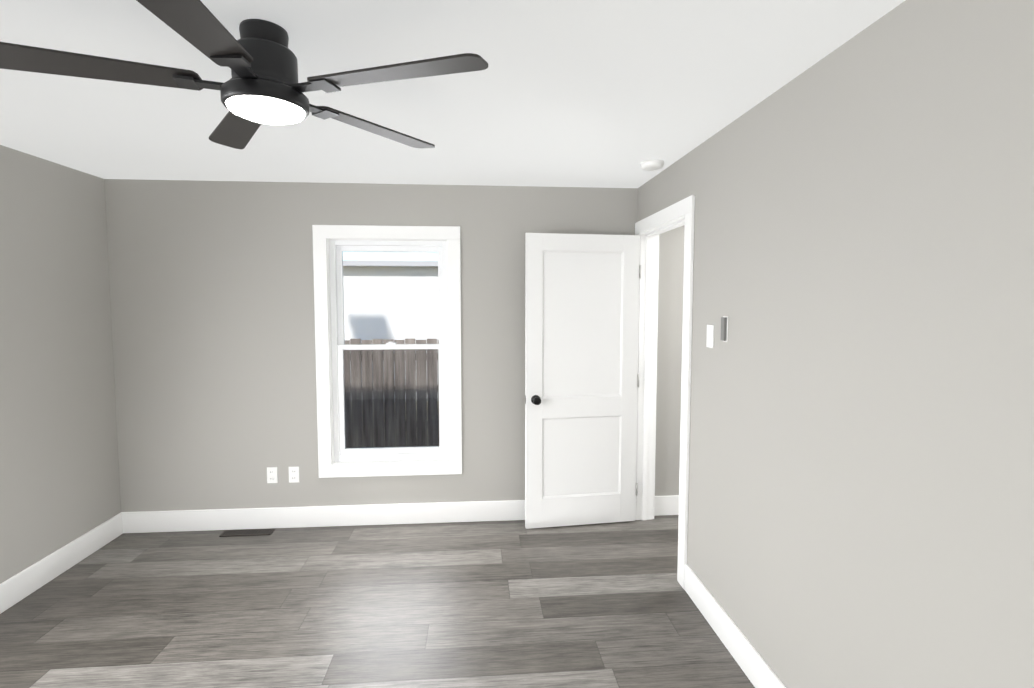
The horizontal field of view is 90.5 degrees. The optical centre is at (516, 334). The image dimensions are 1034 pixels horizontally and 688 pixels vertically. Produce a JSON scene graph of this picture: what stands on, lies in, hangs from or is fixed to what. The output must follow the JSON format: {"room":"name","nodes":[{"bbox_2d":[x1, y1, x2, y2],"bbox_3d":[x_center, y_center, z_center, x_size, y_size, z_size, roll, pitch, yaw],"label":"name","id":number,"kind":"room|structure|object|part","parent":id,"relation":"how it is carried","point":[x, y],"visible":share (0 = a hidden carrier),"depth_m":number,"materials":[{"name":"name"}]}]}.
{"room":"empty bedroom","nodes":[
{"label":"empty bedroom","id":0,"kind":"room"},
{"bbox_2d":[0,145,120,583],"bbox_3d":[-2.643,0.331,1.091,0.125,2.680,4.875,0,4,-4],"label":"wall","id":1,"kind":"structure","parent":0,"point":[59,476],"depth_m":3.02,"materials":[{"name":"grey paint"}]},
{"bbox_2d":[0,513,122,613],"bbox_3d":[-2.577,1.470,1.224,0.016,0.150,4.734,0,4,-4],"label":"baseboard","id":2,"kind":"structure","parent":1,"relation":"attached to","point":[20,586],"depth_m":3.02,"materials":[{"name":"white wood"}]},
{"bbox_2d":[0,515,754,687],"bbox_3d":[0.258,1.590,1.461,5.955,0.120,5.000,0,4,-4],"label":"floor","id":3,"kind":"structure","parent":0,"point":[502,604],"depth_m":2.67,"materials":[{"name":"grey laminate"}]},
{"bbox_2d":[219,528,274,536],"bbox_3d":[-1.887,1.389,3.593,0.340,0.007,0.090,0,4,-4],"label":"floor vent","id":4,"kind":"object","parent":3,"relation":"in","point":[245,532],"visible":1,"depth_m":3.59,"materials":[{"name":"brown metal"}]},
{"bbox_2d":[104,179,684,511],"bbox_3d":[0.069,0.156,3.804,5.955,2.680,0.125,0,4,-4],"label":"wall","id":5,"kind":"structure","parent":0,"point":[212,310],"depth_m":3.60,"materials":[{"name":"grey paint"}]},
{"bbox_2d":[267,467,277,482],"bbox_3d":[-1.743,1.003,3.650,0.070,0.114,0.010,0,4,-4],"label":"electrical outlet","id":6,"kind":"object","parent":5,"relation":"attached to","point":[272,477],"visible":1,"depth_m":3.65,"materials":[{"name":"white plastic"}]},
{"bbox_2d":[289,467,298,482],"bbox_3d":[-1.593,1.002,3.661,0.070,0.114,0.010,0,4,-4],"label":"electrical outlet","id":7,"kind":"object","parent":5,"relation":"attached to","point":[293,474],"visible":1,"depth_m":3.66,"materials":[{"name":"white plastic"}]},
{"bbox_2d":[121,500,524,532],"bbox_3d":[-0.945,1.309,3.728,3.660,0.150,0.016,0,4,-4],"label":"baseboard","id":8,"kind":"structure","parent":5,"relation":"attached to","point":[276,517],"depth_m":3.68,"materials":[{"name":"white wood"}]},
{"bbox_2d":[312,225,461,477],"bbox_3d":[-0.915,0.127,3.717,1.018,1.788,0.146,0,4,-4],"label":"window","id":9,"kind":"structure","parent":5,"relation":"in","point":[336,456],"depth_m":3.70,"materials":[{"name":"white wood"}]},
{"bbox_2d":[654,495,678,515],"bbox_3d":[1.961,1.294,3.954,1.930,0.150,0.016,0,4,-4],"label":"baseboard","id":10,"kind":"structure","parent":5,"relation":"attached to","point":[667,505],"depth_m":3.88,"materials":[{"name":"white wood"}]},
{"bbox_2d":[0,0,904,187],"bbox_3d":[0.258,-0.965,1.297,5.955,0.120,5.000,0,4,-4],"label":"ceiling","id":11,"kind":"structure","parent":0,"point":[591,93],"depth_m":1.98,"materials":[{"name":"white paint"}]},
{"bbox_2d":[0,0,487,148],"bbox_3d":[-0.770,-0.790,1.515,1.362,0.258,1.312,0,4,-4],"label":"fan","id":12,"kind":"object","parent":11,"relation":"hanging from","point":[258,58],"visible":1,"depth_m":1.46,"materials":[{"name":"black metal"}]},
{"bbox_2d":[641,160,663,170],"bbox_3d":[0.802,-0.999,3.041,0.136,0.037,0.136,0,4,-4],"label":"smoke detector","id":13,"kind":"object","parent":11,"relation":"attached to","point":[650,165],"visible":1,"depth_m":3.00,"materials":[{"name":"white plastic"}]},
{"bbox_2d":[637,0,1033,687],"bbox_3d":[1.128,0.312,1.384,0.120,2.680,4.875,0,4,-4],"label":"wall","id":14,"kind":"structure","parent":0,"point":[861,478],"depth_m":1.51,"materials":[{"name":"grey paint"}]},
{"bbox_2d":[525,233,640,528],"bbox_3d":[0.471,0.339,3.619,0.831,2.075,0.174,0,4,-4],"label":"door","id":15,"kind":"structure","parent":14,"relation":"in","point":[581,323],"depth_m":3.64,"materials":[{"name":"white paint"}]},
{"bbox_3d":[0.110,0.455,3.599,0.106,0.066,0.174,0,4,-4],"label":"knob","id":16,"kind":"part","parent":15,"relation":"part of","materials":[{"name":"black metal"}]},
{"bbox_3d":[0.872,0.343,3.711,0.017,1.674,0.042,0,4,-4],"label":"door hinge","id":17,"kind":"part","parent":15,"relation":"part of","materials":[{"name":"white metal"}]},
{"bbox_2d":[635,195,694,588],"bbox_3d":[0.977,0.313,3.322,0.158,2.190,0.994,0,4,-4],"label":"door frame","id":18,"kind":"structure","parent":14,"relation":"attached to","point":[649,229],"depth_m":3.68,"materials":[{"name":"white wood"}]},
{"bbox_2d":[706,325,713,347],"bbox_3d":[0.967,0.010,2.576,0.013,0.114,0.070,0,4,-4],"label":"switch plate","id":19,"kind":"object","parent":14,"relation":"attached to","point":[710,337],"visible":1,"depth_m":2.56,"materials":[{"name":"white plastic"}]},
{"bbox_2d":[720,316,727,341],"bbox_3d":[0.977,-0.025,2.419,0.018,0.120,0.044,0,4,-4],"label":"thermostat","id":20,"kind":"object","parent":14,"relation":"attached to","point":[724,329],"visible":1,"depth_m":2.40,"materials":[{"name":"grey plastic"}]},
{"bbox_2d":[684,564,785,687],"bbox_3d":[1.094,1.483,1.018,0.016,0.150,3.752,0,4,-4],"label":"baseboard","id":21,"kind":"structure","parent":14,"relation":"attached to","point":[753,664],"depth_m":2.35,"materials":[{"name":"white wood"}]},
{"label":"outside","id":22,"kind":"structure","parent":0,"visible":0},
{"bbox_2d":[351,401,438,446],"bbox_3d":[-0.331,1.546,9.780,85.000,0.200,80.000,0,4,-4],"label":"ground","id":23,"kind":"structure","parent":22,"point":[395,433],"depth_m":9.00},
{"bbox_2d":[343,260,438,399],"bbox_3d":[2.549,-0.367,13.902,15.200,3.090,6.600,0,4,-4],"label":"house","id":24,"kind":"structure","parent":23,"relation":"on","point":[357,305],"depth_m":10.46,"materials":[{"name":"white"}]},
{"bbox_2d":[344,339,438,447],"bbox_3d":[2.429,0.810,7.481,9.845,1.565,0.110,0,4,-4],"label":"fence","id":25,"kind":"object","parent":23,"relation":"on","point":[378,391],"depth_m":7.10,"materials":[{"name":"brown wood"}]}
]}

